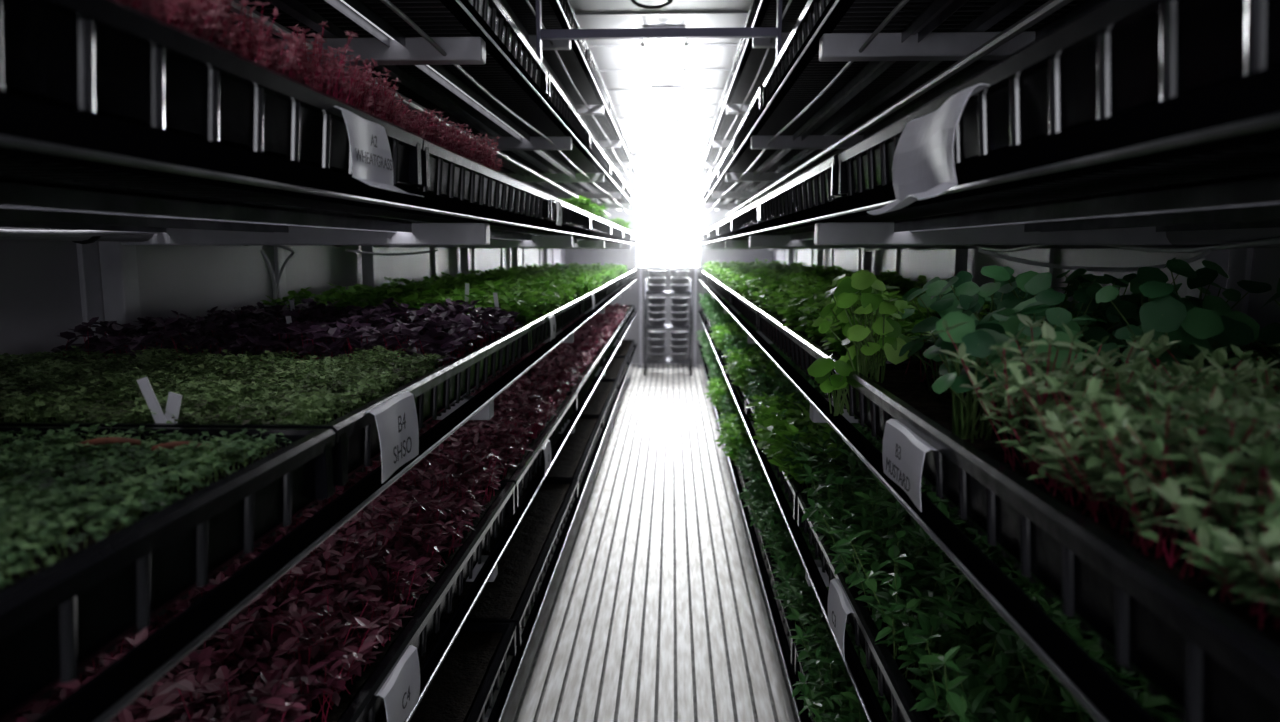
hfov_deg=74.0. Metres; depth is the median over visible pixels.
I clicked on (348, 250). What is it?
hanging cable
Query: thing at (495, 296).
stake
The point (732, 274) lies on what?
crop
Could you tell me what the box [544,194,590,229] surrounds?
tray
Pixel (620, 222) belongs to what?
crop
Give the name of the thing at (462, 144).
crop
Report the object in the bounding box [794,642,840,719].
tray
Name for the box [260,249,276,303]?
hanging cable
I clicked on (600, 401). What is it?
tray
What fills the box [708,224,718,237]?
tray
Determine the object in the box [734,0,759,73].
tray
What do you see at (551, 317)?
label
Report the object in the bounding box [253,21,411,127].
crop
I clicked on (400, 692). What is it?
label
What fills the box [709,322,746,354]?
crop
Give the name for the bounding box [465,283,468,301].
stake
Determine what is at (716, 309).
crop
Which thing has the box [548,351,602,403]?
tray
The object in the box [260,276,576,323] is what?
crop
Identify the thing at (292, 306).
stake
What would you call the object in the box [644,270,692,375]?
trolley
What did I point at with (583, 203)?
crop
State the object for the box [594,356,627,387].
tray
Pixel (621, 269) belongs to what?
crop
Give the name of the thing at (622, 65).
ceiling
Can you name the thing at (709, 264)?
crop
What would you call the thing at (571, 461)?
tray
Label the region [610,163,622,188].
tray
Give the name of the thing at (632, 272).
tray
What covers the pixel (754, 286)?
crop
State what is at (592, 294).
label
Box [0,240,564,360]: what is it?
wall
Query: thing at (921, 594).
crop
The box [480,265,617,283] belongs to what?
crop
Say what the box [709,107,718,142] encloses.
tray
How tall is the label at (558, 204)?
0.080 m
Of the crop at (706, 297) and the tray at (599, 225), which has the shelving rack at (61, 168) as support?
the tray at (599, 225)
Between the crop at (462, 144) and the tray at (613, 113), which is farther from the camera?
the tray at (613, 113)
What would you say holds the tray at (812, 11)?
on the shelving rack at (1207, 158)
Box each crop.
[15,442,503,721]
[119,0,303,77]
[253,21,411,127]
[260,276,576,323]
[374,366,576,476]
[380,97,505,171]
[412,269,602,296]
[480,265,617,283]
[493,333,602,389]
[522,262,627,276]
[558,195,607,217]
[562,315,617,349]
[576,303,627,327]
[604,218,631,229]
[695,329,712,352]
[697,293,729,314]
[700,343,723,375]
[702,258,793,274]
[702,301,743,325]
[704,376,740,412]
[706,364,740,412]
[707,260,823,280]
[709,313,772,346]
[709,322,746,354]
[715,412,760,465]
[716,263,877,289]
[718,398,776,479]
[720,331,810,378]
[722,346,780,394]
[729,267,948,308]
[739,458,851,631]
[743,365,882,487]
[746,391,847,483]
[757,275,1119,358]
[784,604,891,721]
[793,447,1180,721]
[905,329,1279,434]
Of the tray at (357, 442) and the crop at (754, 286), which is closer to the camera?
the tray at (357, 442)
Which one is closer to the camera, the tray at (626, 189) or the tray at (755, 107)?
the tray at (755, 107)
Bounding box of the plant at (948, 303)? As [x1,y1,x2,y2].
[899,280,1019,392]
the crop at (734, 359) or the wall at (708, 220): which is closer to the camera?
the crop at (734, 359)
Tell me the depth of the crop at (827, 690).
1.70 m
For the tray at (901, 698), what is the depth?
1.25 m
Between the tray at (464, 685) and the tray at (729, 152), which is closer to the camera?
the tray at (464, 685)
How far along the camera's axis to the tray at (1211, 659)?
0.61 m
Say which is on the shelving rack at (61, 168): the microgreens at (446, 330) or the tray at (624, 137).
the tray at (624, 137)
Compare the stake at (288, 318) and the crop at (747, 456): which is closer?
the stake at (288, 318)
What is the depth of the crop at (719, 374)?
5.19 m
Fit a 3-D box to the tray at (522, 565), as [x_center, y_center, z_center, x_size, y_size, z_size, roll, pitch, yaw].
[-0.677,0.602,2.807,0.803,0.083,1.331,0,7,2]
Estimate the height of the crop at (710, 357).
0.206 m
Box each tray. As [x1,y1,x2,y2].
[0,0,422,187]
[0,325,529,486]
[0,426,335,721]
[226,481,514,721]
[378,622,516,721]
[409,137,549,219]
[418,391,576,507]
[441,478,577,645]
[468,0,547,93]
[513,297,582,353]
[532,415,602,487]
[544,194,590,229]
[545,72,590,146]
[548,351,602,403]
[560,0,588,63]
[572,379,618,426]
[578,284,606,315]
[587,214,610,234]
[588,134,610,172]
[589,48,610,111]
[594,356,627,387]
[597,329,618,363]
[605,277,619,295]
[607,340,634,359]
[608,305,634,320]
[609,223,623,237]
[610,102,622,138]
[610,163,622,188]
[615,315,627,335]
[618,272,629,287]
[622,229,631,239]
[623,133,630,156]
[623,180,631,198]
[627,269,635,279]
[700,306,706,323]
[702,229,709,239]
[702,271,708,283]
[703,137,709,160]
[703,183,708,200]
[706,318,712,331]
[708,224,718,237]
[708,275,718,290]
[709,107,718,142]
[709,166,717,190]
[713,338,724,365]
[716,281,731,304]
[717,216,733,235]
[718,140,732,176]
[719,61,733,115]
[725,356,746,411]
[725,418,766,500]
[731,199,762,230]
[731,290,764,329]
[733,85,762,152]
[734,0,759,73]
[746,395,871,519]
[746,486,854,663]
[758,309,1236,396]
[759,154,847,221]
[762,0,829,105]
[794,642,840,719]
[797,493,1092,721]
[831,360,1279,721]
[838,0,1279,195]
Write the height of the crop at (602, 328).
0.145 m
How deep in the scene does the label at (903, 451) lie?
1.02 m
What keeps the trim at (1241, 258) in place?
attached to the wall at (1265, 268)
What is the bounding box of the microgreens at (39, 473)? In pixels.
[0,422,291,588]
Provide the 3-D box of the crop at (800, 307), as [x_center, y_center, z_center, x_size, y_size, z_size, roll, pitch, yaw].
[0.748,-0.139,2.215,0.781,0.141,1.337,0,7,2]
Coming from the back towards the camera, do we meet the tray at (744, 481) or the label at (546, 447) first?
the tray at (744, 481)
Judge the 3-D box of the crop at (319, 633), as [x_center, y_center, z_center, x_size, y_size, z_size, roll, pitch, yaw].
[-0.725,0.363,1.011,0.803,0.170,2.167,0,7,2]
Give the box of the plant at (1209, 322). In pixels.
[897,257,1279,376]
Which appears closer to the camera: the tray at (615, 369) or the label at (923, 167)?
the label at (923, 167)
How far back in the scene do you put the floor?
3.23 m
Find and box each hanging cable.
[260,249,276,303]
[270,245,294,295]
[345,249,437,255]
[631,0,672,8]
[978,248,1211,271]
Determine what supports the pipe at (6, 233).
attached to the shelving rack at (61, 168)
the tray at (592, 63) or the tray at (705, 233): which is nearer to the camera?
the tray at (592, 63)
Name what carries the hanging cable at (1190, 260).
hanging from the pipe at (1197, 241)
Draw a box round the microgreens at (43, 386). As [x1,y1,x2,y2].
[0,345,446,424]
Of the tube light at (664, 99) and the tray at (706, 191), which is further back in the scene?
the tray at (706, 191)
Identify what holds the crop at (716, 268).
on the tray at (711, 281)
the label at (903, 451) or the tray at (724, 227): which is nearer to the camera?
the label at (903, 451)
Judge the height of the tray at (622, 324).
0.083 m
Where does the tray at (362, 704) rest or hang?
on the shelving rack at (61, 168)
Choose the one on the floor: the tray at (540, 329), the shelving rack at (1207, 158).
the shelving rack at (1207, 158)
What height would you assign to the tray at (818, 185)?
0.083 m
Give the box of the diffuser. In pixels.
[637,155,699,265]
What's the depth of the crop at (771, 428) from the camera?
2.18 m
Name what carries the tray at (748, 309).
on the shelving rack at (1207, 158)
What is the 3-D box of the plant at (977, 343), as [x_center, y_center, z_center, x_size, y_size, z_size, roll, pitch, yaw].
[0.436,0.014,0.983,0.214,0.156,0.210,0,7,2]
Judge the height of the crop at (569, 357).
0.145 m
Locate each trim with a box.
[76,241,553,340]
[783,248,1252,313]
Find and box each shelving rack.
[0,0,637,721]
[698,0,1279,721]
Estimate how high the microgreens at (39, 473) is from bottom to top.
0.033 m
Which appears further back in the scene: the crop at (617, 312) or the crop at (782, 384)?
the crop at (617, 312)
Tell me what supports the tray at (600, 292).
on the shelving rack at (61, 168)
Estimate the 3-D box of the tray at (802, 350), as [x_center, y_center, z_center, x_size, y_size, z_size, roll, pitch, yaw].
[0.777,-0.047,2.217,0.803,0.083,1.331,0,7,2]
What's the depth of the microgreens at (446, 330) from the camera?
1.64 m
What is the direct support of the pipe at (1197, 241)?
attached to the shelving rack at (1207, 158)
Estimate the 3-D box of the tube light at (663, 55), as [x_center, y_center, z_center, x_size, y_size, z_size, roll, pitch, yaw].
[0.132,-1.627,4.526,0.200,0.050,1.024,0,7,2]
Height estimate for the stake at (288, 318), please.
0.084 m
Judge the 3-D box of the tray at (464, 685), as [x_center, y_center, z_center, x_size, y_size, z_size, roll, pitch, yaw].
[-0.732,0.776,1.474,0.803,0.083,1.331,0,7,2]
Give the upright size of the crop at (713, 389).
0.146 m
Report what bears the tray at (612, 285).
on the shelving rack at (61, 168)
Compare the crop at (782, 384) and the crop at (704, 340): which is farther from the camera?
the crop at (704, 340)
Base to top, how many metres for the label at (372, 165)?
0.092 m
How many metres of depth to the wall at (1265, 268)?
2.46 m
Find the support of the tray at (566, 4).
on the shelving rack at (61, 168)
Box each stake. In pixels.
[285,316,291,323]
[290,300,294,310]
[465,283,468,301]
[493,293,498,306]
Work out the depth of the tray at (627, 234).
7.23 m
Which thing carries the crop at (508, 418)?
on the tray at (520, 474)
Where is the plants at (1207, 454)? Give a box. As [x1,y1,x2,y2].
[928,314,1279,629]
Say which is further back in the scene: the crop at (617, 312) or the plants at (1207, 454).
the crop at (617, 312)
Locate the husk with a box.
[76,437,211,452]
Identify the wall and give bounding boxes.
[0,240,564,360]
[565,154,772,366]
[773,248,1279,357]
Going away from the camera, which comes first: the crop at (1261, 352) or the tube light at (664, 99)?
the crop at (1261, 352)
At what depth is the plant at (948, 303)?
1.29 m
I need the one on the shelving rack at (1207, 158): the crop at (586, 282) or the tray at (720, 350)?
the tray at (720, 350)
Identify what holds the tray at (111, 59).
on the shelving rack at (61, 168)
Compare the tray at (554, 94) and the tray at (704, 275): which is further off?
the tray at (704, 275)
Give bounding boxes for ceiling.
[569,0,751,153]
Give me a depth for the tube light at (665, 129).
7.33 m
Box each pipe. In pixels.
[0,227,472,247]
[768,227,1279,252]
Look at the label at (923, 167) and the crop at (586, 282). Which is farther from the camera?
the crop at (586, 282)
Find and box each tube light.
[643,26,684,78]
[651,86,681,117]
[655,121,679,142]
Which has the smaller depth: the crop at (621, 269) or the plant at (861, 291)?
the plant at (861, 291)
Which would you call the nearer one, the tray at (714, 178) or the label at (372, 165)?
the label at (372, 165)
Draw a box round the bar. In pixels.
[536,0,781,61]
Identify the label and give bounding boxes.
[334,106,423,196]
[365,391,418,482]
[376,645,419,721]
[541,439,550,474]
[544,314,555,340]
[553,199,561,225]
[590,293,594,308]
[827,579,853,661]
[867,83,988,214]
[882,419,937,511]
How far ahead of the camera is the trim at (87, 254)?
1.78 m
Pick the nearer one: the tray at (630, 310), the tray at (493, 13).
the tray at (493, 13)
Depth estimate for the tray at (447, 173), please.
1.66 m
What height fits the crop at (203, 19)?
0.095 m
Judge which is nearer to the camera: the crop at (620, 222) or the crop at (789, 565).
the crop at (789, 565)
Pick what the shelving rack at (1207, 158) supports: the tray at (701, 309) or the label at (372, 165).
the tray at (701, 309)
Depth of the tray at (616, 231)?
5.90 m
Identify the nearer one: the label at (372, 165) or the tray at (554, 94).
the label at (372, 165)
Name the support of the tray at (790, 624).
on the shelving rack at (1207, 158)
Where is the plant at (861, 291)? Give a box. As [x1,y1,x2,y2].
[807,270,911,415]
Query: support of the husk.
on the microgreens at (39, 473)
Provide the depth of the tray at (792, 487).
2.13 m
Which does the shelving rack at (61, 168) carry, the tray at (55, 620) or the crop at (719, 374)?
the tray at (55, 620)
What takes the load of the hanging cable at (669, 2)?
hanging from the ceiling
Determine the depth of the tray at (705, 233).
7.62 m
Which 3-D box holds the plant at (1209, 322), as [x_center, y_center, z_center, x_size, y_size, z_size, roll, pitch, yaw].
[0.765,-0.063,1.385,0.631,0.207,0.918,0,7,2]
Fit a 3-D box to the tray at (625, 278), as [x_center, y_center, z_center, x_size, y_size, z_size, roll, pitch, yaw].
[-0.517,-0.669,6.979,0.803,0.083,1.331,0,7,2]
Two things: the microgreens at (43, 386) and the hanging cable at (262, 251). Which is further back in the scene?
the hanging cable at (262, 251)
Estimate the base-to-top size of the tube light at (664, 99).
0.050 m
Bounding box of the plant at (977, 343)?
[924,301,1105,445]
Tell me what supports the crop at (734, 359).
on the tray at (741, 393)
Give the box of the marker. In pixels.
[137,376,182,422]
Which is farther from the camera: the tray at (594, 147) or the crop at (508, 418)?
the tray at (594, 147)
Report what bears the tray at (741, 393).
on the shelving rack at (1207, 158)
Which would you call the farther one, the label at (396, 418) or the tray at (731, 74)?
the tray at (731, 74)
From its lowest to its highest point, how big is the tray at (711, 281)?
0.083 m
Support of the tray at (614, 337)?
on the shelving rack at (61, 168)
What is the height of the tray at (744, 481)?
0.083 m
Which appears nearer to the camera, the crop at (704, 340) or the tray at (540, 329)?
the tray at (540, 329)
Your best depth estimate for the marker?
0.99 m
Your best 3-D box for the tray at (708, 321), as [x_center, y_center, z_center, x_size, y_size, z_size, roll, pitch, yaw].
[0.943,-0.261,6.633,0.803,0.083,1.331,0,7,2]
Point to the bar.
(735, 32)
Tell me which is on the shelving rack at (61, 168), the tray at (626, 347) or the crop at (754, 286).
the tray at (626, 347)
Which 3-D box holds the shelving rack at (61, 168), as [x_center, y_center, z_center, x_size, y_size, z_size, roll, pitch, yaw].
[-0.640,-0.394,3.984,0.834,2.350,10.550,0,7,2]
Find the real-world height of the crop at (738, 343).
0.206 m
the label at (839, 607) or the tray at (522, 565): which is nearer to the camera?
the label at (839, 607)
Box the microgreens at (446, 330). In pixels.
[51,297,522,367]
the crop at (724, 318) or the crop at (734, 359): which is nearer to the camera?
the crop at (734, 359)
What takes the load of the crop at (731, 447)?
on the tray at (744, 481)
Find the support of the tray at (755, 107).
on the shelving rack at (1207, 158)
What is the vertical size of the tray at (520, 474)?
0.083 m
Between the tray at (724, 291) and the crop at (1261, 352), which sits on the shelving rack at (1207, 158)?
the tray at (724, 291)
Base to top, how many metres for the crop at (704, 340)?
0.206 m
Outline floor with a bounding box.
[488,364,809,721]
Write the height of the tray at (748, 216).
0.083 m
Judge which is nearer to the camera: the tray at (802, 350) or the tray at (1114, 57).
the tray at (1114, 57)
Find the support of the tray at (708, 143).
on the shelving rack at (1207, 158)
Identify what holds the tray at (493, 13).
on the shelving rack at (61, 168)
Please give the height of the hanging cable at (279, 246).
0.185 m
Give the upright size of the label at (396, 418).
0.092 m
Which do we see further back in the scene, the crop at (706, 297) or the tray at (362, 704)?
the crop at (706, 297)

